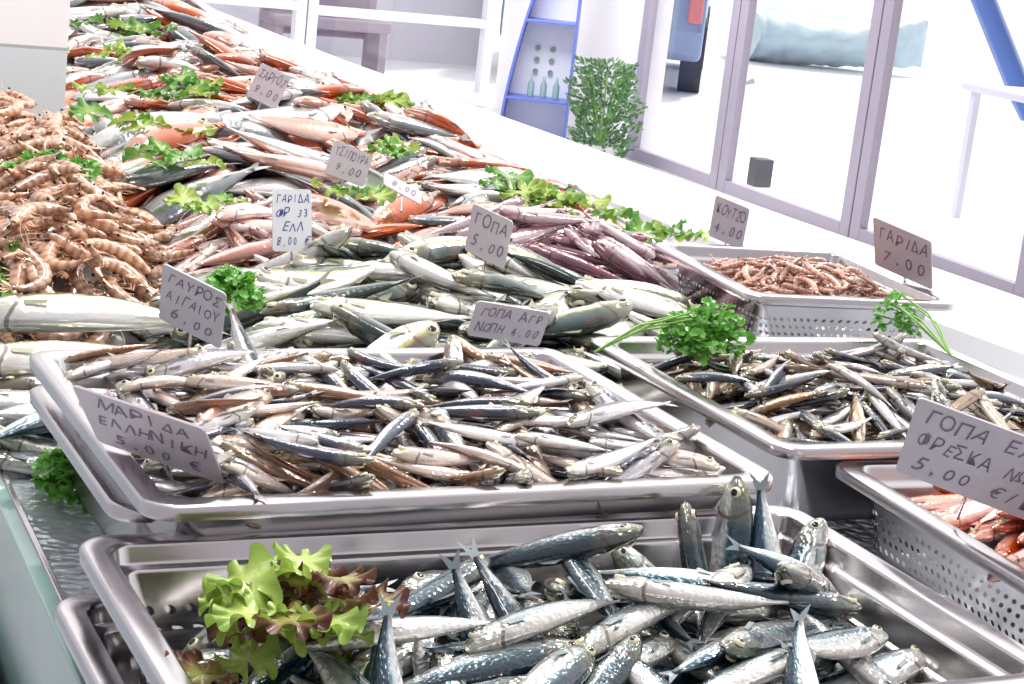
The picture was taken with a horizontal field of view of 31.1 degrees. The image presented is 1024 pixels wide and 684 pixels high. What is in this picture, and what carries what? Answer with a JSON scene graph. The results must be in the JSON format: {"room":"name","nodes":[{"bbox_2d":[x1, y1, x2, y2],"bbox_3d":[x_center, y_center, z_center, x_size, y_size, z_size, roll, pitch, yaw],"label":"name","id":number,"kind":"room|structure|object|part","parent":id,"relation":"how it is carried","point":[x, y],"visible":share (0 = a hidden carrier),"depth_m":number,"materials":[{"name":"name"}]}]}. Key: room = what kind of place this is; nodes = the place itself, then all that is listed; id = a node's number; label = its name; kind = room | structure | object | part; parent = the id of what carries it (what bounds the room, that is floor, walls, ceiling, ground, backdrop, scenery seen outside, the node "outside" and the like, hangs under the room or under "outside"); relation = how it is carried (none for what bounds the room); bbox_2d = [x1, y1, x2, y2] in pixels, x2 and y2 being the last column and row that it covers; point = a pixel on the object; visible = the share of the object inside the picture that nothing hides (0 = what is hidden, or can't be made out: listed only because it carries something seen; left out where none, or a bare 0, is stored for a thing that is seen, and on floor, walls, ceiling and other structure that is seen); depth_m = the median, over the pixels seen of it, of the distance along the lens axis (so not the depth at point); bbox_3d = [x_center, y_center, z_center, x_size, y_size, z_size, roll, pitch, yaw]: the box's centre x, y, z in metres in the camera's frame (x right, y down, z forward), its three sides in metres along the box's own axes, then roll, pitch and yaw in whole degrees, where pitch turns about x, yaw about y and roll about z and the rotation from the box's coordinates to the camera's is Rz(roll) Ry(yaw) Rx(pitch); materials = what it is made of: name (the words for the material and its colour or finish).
{"room":"food shop","nodes":[
{"label":"food shop","id":0,"kind":"room"},
{"bbox_2d":[0,0,69,117],"bbox_3d":[-1.665,-0.643,2.541,2.045,2.500,0.270,0,15,-24],"label":"wall","id":1,"kind":"structure","parent":0,"point":[33,33],"depth_m":2.86,"materials":[{"name":"paint"}]},
{"bbox_2d":[205,0,482,65],"bbox_3d":[-2.612,-3.784,14.851,5.400,2.720,0.200,0,15,-24],"label":"wall","id":2,"kind":"structure","parent":0,"point":[406,41],"depth_m":15.88,"materials":[{"name":"white paint"}]},
{"bbox_2d":[493,0,673,152],"bbox_3d":[0.502,-2.584,11.699,0.200,2.500,2.040,0,15,-24],"label":"wall","id":3,"kind":"structure","parent":0,"point":[608,29],"depth_m":11.19,"materials":[{"name":"white paint"}]},
{"bbox_2d":[477,106,770,210],"bbox_3d":[-0.901,0.003,5.832,7.150,0.100,13.000,0,15,-24],"label":"floor","id":4,"kind":"structure","parent":0,"point":[488,108],"depth_m":10.75,"materials":[{"name":"tile"}]},
{"bbox_2d":[290,0,307,43],"bbox_3d":[-1.331,-2.866,12.008,0.070,2.500,0.100,0,15,-24],"label":"stile","id":5,"kind":"object","parent":4,"relation":"on","point":[298,24],"visible":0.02,"depth_m":12.14,"materials":[{"name":"white metal"}]},
{"bbox_2d":[304,0,318,47],"bbox_3d":[-1.258,-2.865,12.041,0.070,2.500,0.100,0,15,-24],"label":"stile","id":6,"kind":"object","parent":4,"relation":"on","point":[312,5],"visible":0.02,"depth_m":12.17,"materials":[{"name":"white metal"}]},
{"bbox_2d":[318,5,485,28],"bbox_3d":[-0.749,-2.205,12.461,1.210,0.060,0.100,0,15,-24],"label":"rail","id":7,"kind":"object","parent":6,"relation":"attached to","point":[335,11],"visible":1,"depth_m":12.41,"materials":[{"name":"white metal"}]},
{"bbox_2d":[474,0,497,106],"bbox_3d":[-0.091,-2.859,12.567,0.070,2.500,0.100,0,15,-24],"label":"stile","id":8,"kind":"object","parent":4,"relation":"on","point":[489,11],"visible":1,"depth_m":12.73,"materials":[{"name":"white metal"}]},
{"bbox_2d":[0,11,1023,683],"bbox_3d":[-1.095,-0.292,4.696,1.620,0.952,8.700,0,15,-24],"label":"countertop","id":9,"kind":"structure","parent":4,"relation":"on","point":[41,539],"depth_m":2.42,"materials":[{"name":"white laminate"}]},
{"bbox_2d":[0,402,60,476],"bbox_3d":[-0.385,0.073,1.562,0.189,0.058,0.136,-2,16,-31],"label":"mackerel","id":10,"kind":"object","parent":9,"relation":"on","point":[24,436],"visible":0.27,"depth_m":1.50,"materials":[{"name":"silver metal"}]},
{"bbox_3d":[-0.503,0.237,1.669,0.012,0.356,2.620,0,15,-24],"label":"glass","id":11,"kind":"part","parent":9,"relation":"part of","materials":[{"name":"glass"}]},
{"bbox_2d":[29,443,88,513],"bbox_3d":[-0.356,0.105,1.460,0.056,0.042,0.099,0,15,-24],"label":"parsley bunch","id":12,"kind":"object","parent":9,"relation":"on","point":[52,467],"visible":0.73,"depth_m":1.44,"materials":[{"name":"green plant"}]},
{"bbox_2d":[29,385,151,534],"bbox_3d":[-0.118,0.107,1.435,0.463,0.075,0.301,0,15,-26],"label":"steel tray","id":13,"kind":"object","parent":9,"relation":"on","point":[104,500],"visible":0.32,"depth_m":1.31,"materials":[{"name":"silver metal"}]},
{"bbox_2d":[29,347,773,535],"bbox_3d":[-0.095,0.080,1.389,0.468,0.058,0.373,0,15,-26],"label":"steel tray","id":14,"kind":"object","parent":13,"relation":"on","point":[221,515],"visible":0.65,"depth_m":1.24,"materials":[{"name":"silver metal"}]},
{"bbox_2d":[64,299,724,530],"bbox_3d":[-0.092,0.052,1.379,0.465,0.098,0.370,0,15,-27],"label":"fish","id":15,"kind":"object","parent":14,"relation":"on","point":[281,421],"visible":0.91,"depth_m":1.33},
{"bbox_2d":[73,385,224,484],"bbox_3d":[-0.230,0.066,1.194,0.100,0.076,0.068,11,14,17],"label":"price sign","id":16,"kind":"object","parent":15,"relation":"on","point":[167,440],"visible":1,"depth_m":1.18,"materials":[{"name":"plastic"}]},
{"bbox_2d":[0,84,202,345],"bbox_3d":[-0.605,-0.193,2.321,0.422,0.213,1.195,1,14,-21],"label":"prawns","id":17,"kind":"object","parent":9,"relation":"on","point":[79,234],"visible":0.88,"depth_m":2.01,"materials":[{"name":"orange food"}]},
{"bbox_2d":[0,273,10,296],"bbox_3d":[-0.529,-0.058,1.835,0.066,0.047,0.090,0,15,-24],"label":"parsley bunch","id":18,"kind":"object","parent":17,"relation":"on","point":[1,274],"visible":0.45,"depth_m":1.83,"materials":[{"name":"green plant"}]},
{"bbox_2d":[0,237,27,273],"bbox_3d":[-0.529,-0.091,1.913,0.105,0.034,0.102,12,14,21],"label":"parsley bunch","id":19,"kind":"object","parent":17,"relation":"on","point":[18,247],"visible":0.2,"depth_m":1.90,"materials":[{"name":"green plant"}]},
{"bbox_2d":[0,149,102,179],"bbox_3d":[-0.543,-0.210,2.187,0.125,0.035,0.108,-7,19,-44],"label":"parsley bunch","id":20,"kind":"object","parent":17,"relation":"on","point":[93,164],"visible":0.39,"depth_m":2.19,"materials":[{"name":"green plant"}]},
{"bbox_2d":[0,293,228,409],"bbox_3d":[-0.404,0.014,1.727,0.314,0.090,0.216,0,15,-24],"label":"fish","id":21,"kind":"object","parent":9,"relation":"on","point":[37,312],"visible":0.4,"depth_m":1.75},
{"bbox_2d":[69,0,259,53],"bbox_3d":[-1.471,-1.111,5.695,1.036,0.245,3.401,1,15,-23],"label":"fish","id":22,"kind":"object","parent":9,"relation":"on","point":[196,16],"visible":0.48,"depth_m":4.48},
{"bbox_2d":[70,12,176,37],"bbox_3d":[-0.922,-0.746,4.309,0.207,0.050,0.200,15,16,31],"label":"garnish","id":23,"kind":"object","parent":22,"relation":"on","point":[129,28],"visible":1,"depth_m":4.30,"materials":[{"name":"green plant"}]},
{"bbox_2d":[87,96,396,241],"bbox_3d":[-0.421,-0.272,2.753,0.584,0.181,0.690,1,14,-22],"label":"pile","id":24,"kind":"object","parent":9,"relation":"on","point":[266,150],"visible":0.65,"depth_m":2.61,"materials":[{"name":"food"}]},
{"bbox_2d":[68,97,217,136],"bbox_3d":[-0.549,-0.323,2.675,0.241,0.036,0.096,13,15,26],"label":"garnish","id":25,"kind":"object","parent":24,"relation":"on","point":[82,109],"visible":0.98,"depth_m":2.69,"materials":[{"name":"green plant"}]},
{"bbox_2d":[122,136,226,170],"bbox_3d":[-0.465,-0.252,2.470,0.130,0.032,0.186,0,15,-24],"label":"garnish","id":26,"kind":"object","parent":24,"relation":"on","point":[156,147],"visible":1,"depth_m":2.47,"materials":[{"name":"green plant"}]},
{"bbox_2d":[325,140,372,200],"bbox_3d":[-0.222,-0.232,2.495,0.073,0.082,0.010,-3,16,-33],"label":"price sign","id":27,"kind":"object","parent":24,"relation":"on","point":[345,162],"visible":1,"depth_m":2.49,"materials":[{"name":"plastic"}]},
{"bbox_2d":[311,177,396,205],"bbox_3d":[-0.194,-0.204,2.488,0.146,0.029,0.123,-6,18,-43],"label":"garnish","id":28,"kind":"object","parent":24,"relation":"on","point":[386,193],"visible":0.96,"depth_m":2.46,"materials":[{"name":"green plant"}]},
{"bbox_2d":[365,132,420,159],"bbox_3d":[-0.188,-0.300,2.839,0.097,0.030,0.147,12,15,23],"label":"garnish","id":29,"kind":"object","parent":24,"relation":"on","point":[392,146],"visible":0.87,"depth_m":2.85,"materials":[{"name":"green plant"}]},
{"bbox_2d":[147,189,361,291],"bbox_3d":[-0.316,-0.116,2.254,0.348,0.125,0.528,5,13,-7],"label":"fish","id":30,"kind":"object","parent":9,"relation":"on","point":[236,234],"visible":0.36,"depth_m":2.17},
{"bbox_2d":[162,183,248,214],"bbox_3d":[-0.362,-0.172,2.223,0.116,0.027,0.079,0,15,-24],"label":"garnish","id":31,"kind":"object","parent":30,"relation":"on","point":[181,193],"visible":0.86,"depth_m":2.23,"materials":[{"name":"green plant"}]},
{"bbox_2d":[64,26,483,148],"bbox_3d":[-0.609,-0.532,3.748,0.898,0.180,1.559,0,15,-24],"label":"fish","id":32,"kind":"object","parent":9,"relation":"on","point":[216,54],"visible":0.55,"depth_m":3.49},
{"bbox_2d":[67,38,131,60],"bbox_3d":[-0.836,-0.583,3.665,0.229,0.042,0.189,0,15,-24],"label":"garnish","id":33,"kind":"object","parent":32,"relation":"on","point":[120,48],"visible":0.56,"depth_m":3.73,"materials":[{"name":"green plant"}]},
{"bbox_2d":[71,79,210,100],"bbox_3d":[-0.622,-0.429,3.124,0.238,0.043,0.116,0,15,-24],"label":"garnish","id":34,"kind":"object","parent":32,"relation":"on","point":[102,90],"visible":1,"depth_m":3.12,"materials":[{"name":"green plant"}]},
{"bbox_2d":[158,66,223,95],"bbox_3d":[-0.569,-0.466,3.302,0.110,0.042,0.166,0,15,-24],"label":"garnish","id":35,"kind":"object","parent":32,"relation":"on","point":[188,77],"visible":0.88,"depth_m":3.32,"materials":[{"name":"green plant"}]},
{"bbox_2d":[247,63,289,109],"bbox_3d":[-0.429,-0.441,3.234,0.074,0.098,0.006,7,13,2],"label":"price sign","id":36,"kind":"object","parent":32,"relation":"on","point":[268,86],"visible":0.97,"depth_m":3.23,"materials":[{"name":"plastic"}]},
{"bbox_2d":[336,89,415,108],"bbox_3d":[-0.257,-0.460,3.476,0.101,0.036,0.149,18,18,41],"label":"garnish","id":37,"kind":"object","parent":32,"relation":"on","point":[401,99],"visible":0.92,"depth_m":3.48,"materials":[{"name":"green plant"}]},
{"bbox_2d":[132,223,720,385],"bbox_3d":[-0.067,-0.033,1.986,0.760,0.138,0.640,0,15,-24],"label":"fish","id":38,"kind":"object","parent":9,"relation":"on","point":[340,290],"visible":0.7,"depth_m":1.92},
{"bbox_2d":[159,264,226,347],"bbox_3d":[-0.286,-0.025,1.638,0.057,0.092,0.070,4,14,-11],"label":"price sign","id":39,"kind":"object","parent":38,"relation":"on","point":[188,303],"visible":1,"depth_m":1.63,"materials":[{"name":"plastic"}]},
{"bbox_2d":[204,263,267,316],"bbox_3d":[-0.267,-0.049,1.750,0.066,0.046,0.096,0,15,-24],"label":"parsley bunch","id":40,"kind":"object","parent":38,"relation":"on","point":[230,281],"visible":0.75,"depth_m":1.74,"materials":[{"name":"green plant"}]},
{"bbox_2d":[272,189,311,267],"bbox_3d":[-0.246,-0.121,2.047,0.048,0.099,0.015,0,15,-24],"label":"price sign","id":41,"kind":"object","parent":38,"relation":"on","point":[291,208],"visible":0.99,"depth_m":2.04,"materials":[{"name":"white plastic"}]},
{"bbox_2d":[465,204,512,269],"bbox_3d":[-0.025,-0.106,2.045,0.066,0.090,0.012,16,16,35],"label":"price sign","id":42,"kind":"object","parent":38,"relation":"on","point":[489,233],"visible":0.98,"depth_m":2.04,"materials":[{"name":"plastic"}]},
{"bbox_2d":[467,301,549,346],"bbox_3d":[-0.006,-0.006,1.690,0.074,0.067,0.023,2,14,-16],"label":"price sign","id":43,"kind":"object","parent":38,"relation":"on","point":[490,320],"visible":0.98,"depth_m":1.68,"materials":[{"name":"plastic"}]},
{"bbox_2d":[55,581,945,683],"bbox_3d":[0.016,0.221,1.125,0.534,0.047,0.317,0,15,-25],"label":"steel tray","id":44,"kind":"object","parent":9,"relation":"on","point":[97,647],"visible":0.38,"depth_m":1.14,"materials":[{"name":"silver metal"}]},
{"bbox_2d":[79,505,1023,683],"bbox_3d":[0.029,0.199,1.128,0.534,0.080,0.317,0,15,-25],"label":"steel tray","id":45,"kind":"object","parent":44,"relation":"on","point":[129,573],"visible":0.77,"depth_m":1.19,"materials":[{"name":"silver metal"}]},
{"bbox_2d":[182,472,924,683],"bbox_3d":[0.041,0.194,1.126,0.489,0.148,0.282,1,14,-22],"label":"fish","id":46,"kind":"object","parent":45,"relation":"on","point":[759,614],"visible":0.96,"depth_m":1.12},
{"bbox_2d":[165,540,409,683],"bbox_3d":[-0.129,0.152,1.020,0.123,0.078,0.135,11,14,19],"label":"garnish","id":47,"kind":"object","parent":46,"relation":"on","point":[298,599],"visible":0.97,"depth_m":1.01,"materials":[{"name":"green plant"}]},
{"bbox_2d":[355,132,676,270],"bbox_3d":[-0.042,-0.236,2.929,0.587,0.120,0.972,3,14,-16],"label":"fish","id":48,"kind":"object","parent":9,"relation":"on","point":[447,172],"visible":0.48,"depth_m":2.79},
{"bbox_2d":[479,164,584,208],"bbox_3d":[0.031,-0.229,2.690,0.155,0.042,0.227,7,13,1],"label":"garnish","id":49,"kind":"object","parent":48,"relation":"on","point":[538,189],"visible":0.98,"depth_m":2.64,"materials":[{"name":"green plant"}]},
{"bbox_2d":[510,192,638,224],"bbox_3d":[0.078,-0.192,2.608,0.197,0.036,0.166,0,15,-24],"label":"garnish","id":50,"kind":"object","parent":48,"relation":"on","point":[625,213],"visible":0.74,"depth_m":2.59,"materials":[{"name":"green plant"}]},
{"bbox_2d":[622,214,708,243],"bbox_3d":[0.220,-0.158,2.566,0.182,0.039,0.082,-2,16,-32],"label":"garnish","id":51,"kind":"object","parent":48,"relation":"on","point":[636,224],"visible":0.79,"depth_m":2.55,"materials":[{"name":"green plant"}]},
{"bbox_2d":[420,195,699,293],"bbox_3d":[0.063,-0.099,2.337,0.407,0.152,0.376,8,13,8],"label":"squid","id":52,"kind":"object","parent":9,"relation":"on","point":[579,244],"visible":0.38,"depth_m":2.29,"materials":[{"name":"pink food"}]},
{"bbox_2d":[383,172,421,211],"bbox_3d":[-0.144,-0.198,2.417,0.043,0.045,0.059,14,15,29],"label":"price sign","id":53,"kind":"object","parent":52,"relation":"on","point":[389,181],"visible":1,"depth_m":2.41,"materials":[{"name":"plastic"}]},
{"bbox_2d":[709,196,749,245],"bbox_3d":[0.290,-0.149,2.448,0.061,0.092,0.037,14,15,27],"label":"price sign","id":54,"kind":"object","parent":9,"relation":"on","point":[729,220],"visible":0.96,"depth_m":2.44,"materials":[{"name":"plastic"}]},
{"bbox_2d":[654,242,955,337],"bbox_3d":[0.345,-0.050,2.236,0.275,0.075,0.298,2,14,-19],"label":"steel tray","id":55,"kind":"object","parent":9,"relation":"on","point":[689,258],"visible":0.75,"depth_m":2.14,"materials":[{"name":"silver metal"}]},
{"bbox_2d":[688,253,889,328],"bbox_3d":[0.341,-0.077,2.232,0.226,0.079,0.264,2,14,-19],"label":"pile","id":56,"kind":"object","parent":55,"relation":"on","point":[785,274],"visible":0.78,"depth_m":2.18,"materials":[{"name":"food"}]},
{"bbox_2d":[873,217,932,288],"bbox_3d":[0.475,-0.098,2.217,0.053,0.095,0.094,-7,19,-44],"label":"price sign","id":57,"kind":"object","parent":55,"relation":"on","point":[904,253],"visible":0.99,"depth_m":2.21,"materials":[{"name":"plastic"}]},
{"bbox_2d":[591,336,1023,520],"bbox_3d":[0.324,0.078,1.720,0.408,0.078,0.360,0,15,-25],"label":"steel tray","id":58,"kind":"object","parent":9,"relation":"on","point":[805,480],"visible":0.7,"depth_m":1.57,"materials":[{"name":"silver metal"}]},
{"bbox_2d":[647,332,1023,442],"bbox_3d":[0.328,0.046,1.708,0.392,0.096,0.339,0,15,-24],"label":"fish","id":59,"kind":"object","parent":58,"relation":"on","point":[872,393],"visible":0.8,"depth_m":1.65},
{"bbox_2d":[594,296,757,366],"bbox_3d":[0.156,-0.013,1.710,0.151,0.059,0.085,0,15,-24],"label":"parsley bunch","id":60,"kind":"object","parent":59,"relation":"on","point":[710,336],"visible":1,"depth_m":1.71,"materials":[{"name":"green plant"}]},
{"bbox_2d":[871,288,950,354],"bbox_3d":[0.408,-0.022,1.871,0.057,0.050,0.090,0,15,-24],"label":"parsley bunch","id":61,"kind":"object","parent":59,"relation":"on","point":[893,295],"visible":1,"depth_m":1.89,"materials":[{"name":"green plant"}]},
{"bbox_2d":[835,459,1023,644],"bbox_3d":[0.466,0.179,1.420,0.322,0.075,0.351,1,14,-22],"label":"steel tray","id":62,"kind":"object","parent":9,"relation":"on","point":[879,480],"visible":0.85,"depth_m":1.41,"materials":[{"name":"silver metal"}]},
{"bbox_2d":[884,485,1023,594],"bbox_3d":[0.471,0.144,1.413,0.295,0.084,0.286,0,15,-24],"label":"fish","id":63,"kind":"object","parent":62,"relation":"in","point":[1003,532],"visible":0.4,"depth_m":1.42},
{"bbox_2d":[896,397,1023,519],"bbox_3d":[0.338,0.091,1.331,0.118,0.103,0.067,11,14,18],"label":"price sign","id":64,"kind":"object","parent":62,"relation":"on","point":[966,455],"visible":1,"depth_m":1.32,"materials":[{"name":"plastic"}]},
{"bbox_2d":[500,0,581,138],"bbox_3d":[0.205,-1.994,10.819,0.404,1.700,0.220,7,13,3],"label":"shelf","id":65,"kind":"object","parent":4,"relation":"on","point":[534,96],"visible":0.81,"depth_m":10.99,"materials":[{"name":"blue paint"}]},
{"bbox_2d":[527,75,534,96],"bbox_3d":[0.114,-1.527,10.943,0.040,0.126,0.038,7,13,3],"label":"bottle","id":66,"kind":"object","parent":65,"relation":"on","point":[530,90],"depth_m":10.93,"materials":[{"name":"green glass"}]},
{"bbox_3d":[0.151,-1.450,10.948,0.358,0.016,0.220,7,13,3],"label":"shelf","id":67,"kind":"part","parent":65,"relation":"part of","materials":[{"name":"blue paint"}]},
{"bbox_2d":[539,77,546,97],"bbox_3d":[0.188,-1.518,10.939,0.040,0.126,0.038,7,13,3],"label":"bottle","id":68,"kind":"object","parent":65,"relation":"on","point":[543,87],"depth_m":10.93,"materials":[{"name":"green glass"}]},
{"bbox_3d":[0.236,-1.890,10.840,0.287,0.016,0.220,7,13,3],"label":"shelf","id":69,"kind":"part","parent":65,"relation":"part of","materials":[{"name":"blue paint"}]},
{"bbox_2d":[552,78,559,99],"bbox_3d":[0.263,-1.508,10.936,0.040,0.126,0.038,7,13,3],"label":"bottle","id":70,"kind":"object","parent":65,"relation":"on","point":[555,93],"depth_m":10.93,"materials":[{"name":"green glass"}]},
{"bbox_2d":[563,55,647,158],"bbox_3d":[0.510,-1.320,10.493,0.488,0.615,0.491,0,15,-24],"label":"potted shrub","id":71,"kind":"object","parent":4,"relation":"on","point":[581,110],"visible":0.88,"depth_m":10.43,"materials":[{"name":"green plant"}]},
{"bbox_3d":[-2.014,-2.870,11.700,0.070,2.500,0.100,0,15,-24],"label":"stile","id":72,"kind":"object","parent":4,"relation":"on","visible":0},
{"bbox_2d":[201,0,296,9],"bbox_3d":[-1.745,-2.230,12.006,0.680,0.060,0.100,0,15,-24],"label":"rail","id":73,"kind":"object","parent":72,"relation":"attached to","point":[277,4],"visible":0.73,"depth_m":12.01,"materials":[{"name":"white metal"}]},
{"label":"outside","id":74,"kind":"structure","parent":0,"visible":0},
{"bbox_2d":[351,0,1023,280],"bbox_3d":[9.730,-5.361,33.427,34.850,0.100,66.000,0,15,-24],"label":"ground","id":75,"kind":"structure","parent":74,"point":[802,119],"depth_m":14.40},
{"bbox_2d":[500,0,710,92],"bbox_3d":[0.995,-3.286,17.167,1.740,1.480,4.130,8,13,5],"label":"parked car","id":76,"kind":"object","parent":75,"relation":"on","point":[690,18],"visible":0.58,"depth_m":15.23,"materials":[{"name":"paint"}]},
{"bbox_2d":[687,0,704,24],"bbox_3d":[1.521,-2.774,15.142,0.120,0.300,0.100,8,13,5],"label":"tail light","id":77,"kind":"object","parent":76,"relation":"attached to","point":[695,8],"depth_m":15.11,"materials":[{"name":"plastic"}]},
{"bbox_2d":[626,0,658,158],"bbox_3d":[0.857,-2.311,10.724,0.050,2.500,0.080,0,15,-24],"label":"stile","id":78,"kind":"object","parent":75,"relation":"on","point":[651,6],"visible":0.86,"depth_m":10.85,"materials":[{"name":"purple metal"}]},
{"bbox_2d":[632,148,709,186],"bbox_3d":[0.924,-1.007,10.559,0.050,0.070,0.930,0,15,-24],"label":"rail","id":79,"kind":"object","parent":75,"relation":"on","point":[699,176],"visible":0.97,"depth_m":10.52,"materials":[{"name":"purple metal"}]},
{"bbox_2d":[708,0,741,189],"bbox_3d":[1.257,-2.053,9.834,0.050,2.500,0.080,0,15,-24],"label":"stile","id":80,"kind":"object","parent":75,"relation":"on","point":[735,17],"visible":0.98,"depth_m":9.99,"materials":[{"name":"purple metal"}]},
{"bbox_2d":[716,0,757,192],"bbox_3d":[1.293,-2.030,9.754,0.050,2.500,0.080,0,15,-24],"label":"stile","id":81,"kind":"object","parent":75,"relation":"on","point":[748,7],"visible":1,"depth_m":9.89,"materials":[{"name":"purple metal"}]},
{"bbox_2d":[746,78,754,84],"bbox_3d":[1.464,-1.424,11.678,0.099,0.518,0.039,8,13,8],"label":"door handle","id":82,"kind":"object","parent":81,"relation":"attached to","point":[751,81],"visible":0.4,"depth_m":11.61,"materials":[{"name":"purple metal"}]},
{"bbox_2d":[746,157,773,186],"bbox_3d":[1.427,-0.977,10.562,0.110,0.160,0.100,0,15,-24],"label":"speaker box","id":83,"kind":"object","parent":75,"relation":"on","point":[760,169],"visible":1,"depth_m":10.52,"materials":[{"name":"plastic"}]},
{"bbox_2d":[723,180,839,233],"bbox_3d":[1.399,-0.701,9.501,0.050,0.070,1.130,0,15,-24],"label":"rail","id":84,"kind":"object","parent":75,"relation":"on","point":[790,209],"visible":0.9,"depth_m":9.46,"materials":[{"name":"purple metal"}]},
{"bbox_2d":[749,5,927,67],"bbox_3d":[3.680,-3.422,20.842,2.100,0.663,1.240,4,14,-10],"label":"covered boat","id":85,"kind":"object","parent":75,"relation":"on","point":[780,34],"visible":0.8,"depth_m":20.41,"materials":[{"name":"fabric"}]},
{"bbox_2d":[838,0,884,237],"bbox_3d":[1.772,-1.721,8.687,0.050,2.500,0.080,0,15,-24],"label":"stile","id":86,"kind":"object","parent":75,"relation":"on","point":[878,7],"visible":0.57,"depth_m":8.82,"materials":[{"name":"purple metal"}]},
{"bbox_2d":[849,0,903,240],"bbox_3d":[1.807,-1.698,8.608,0.050,2.500,0.080,0,15,-24],"label":"stile","id":87,"kind":"object","parent":75,"relation":"on","point":[892,12],"visible":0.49,"depth_m":8.73,"materials":[{"name":"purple metal"}]},
{"bbox_2d":[858,229,1014,294],"bbox_3d":[1.921,-0.363,8.337,0.050,0.070,1.170,0,15,-24],"label":"rail","id":88,"kind":"object","parent":75,"relation":"on","point":[866,236],"visible":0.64,"depth_m":8.11,"materials":[{"name":"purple metal"}]},
{"bbox_2d":[950,83,1023,217],"bbox_3d":[2.976,-0.957,9.959,0.840,0.740,0.840,0,15,-24],"label":"garden table","id":89,"kind":"object","parent":75,"relation":"on","point":[1013,93],"visible":1,"depth_m":10.08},
{"bbox_3d":[2.503,-1.032,10.133,0.040,0.700,0.040,0,15,-24],"label":"leg","id":90,"kind":"part","parent":89,"relation":"part of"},
{"bbox_2d":[971,0,1023,120],"bbox_3d":[3.007,-1.605,11.048,0.950,1.515,0.154,5,13,-4],"label":"closed parasol","id":91,"kind":"object","parent":75,"relation":"on","point":[993,24],"visible":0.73,"depth_m":10.96,"materials":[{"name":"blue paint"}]},
{"bbox_2d":[1013,235,1023,297],"bbox_3d":[2.302,-1.378,7.505,0.050,2.500,0.080,0,15,-24],"label":"stile","id":92,"kind":"object","parent":75,"relation":"on","point":[1018,291],"visible":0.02,"depth_m":7.77,"materials":[{"name":"purple metal"}]},
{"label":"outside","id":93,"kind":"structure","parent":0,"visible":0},
{"bbox_2d":[332,55,430,87],"bbox_3d":[-16.626,-7.795,31.094,15.150,0.100,48.000,0,15,-24],"label":"terrace","id":94,"kind":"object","parent":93,"point":[349,59],"visible":0.02,"depth_m":14.54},
{"bbox_2d":[258,0,390,73],"bbox_3d":[-1.380,-2.368,13.559,0.900,0.850,0.420,0,15,-24],"label":"bench","id":95,"kind":"object","parent":94,"relation":"on","point":[374,33],"visible":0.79,"depth_m":13.58,"materials":[{"name":"painted wood"}]},
{"bbox_3d":[-1.766,-2.140,13.440,0.060,0.380,0.360,0,15,-24],"label":"leg","id":96,"kind":"part","parent":95,"relation":"part of","materials":[{"name":"fabric"}]},
{"bbox_3d":[-1.435,-2.559,13.683,0.900,0.550,0.060,0,15,-24],"label":"backrest","id":97,"kind":"part","parent":95,"relation":"part of","materials":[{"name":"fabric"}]},
{"bbox_3d":[-1.376,-2.361,13.551,0.900,0.080,0.400,0,15,-24],"label":"seat","id":98,"kind":"part","parent":95,"relation":"part of","materials":[{"name":"fabric"}]},
{"bbox_3d":[-1.037,-2.136,13.768,0.060,0.380,0.360,0,15,-24],"label":"leg","id":99,"kind":"part","parent":95,"relation":"part of","materials":[{"name":"fabric"}]}
]}

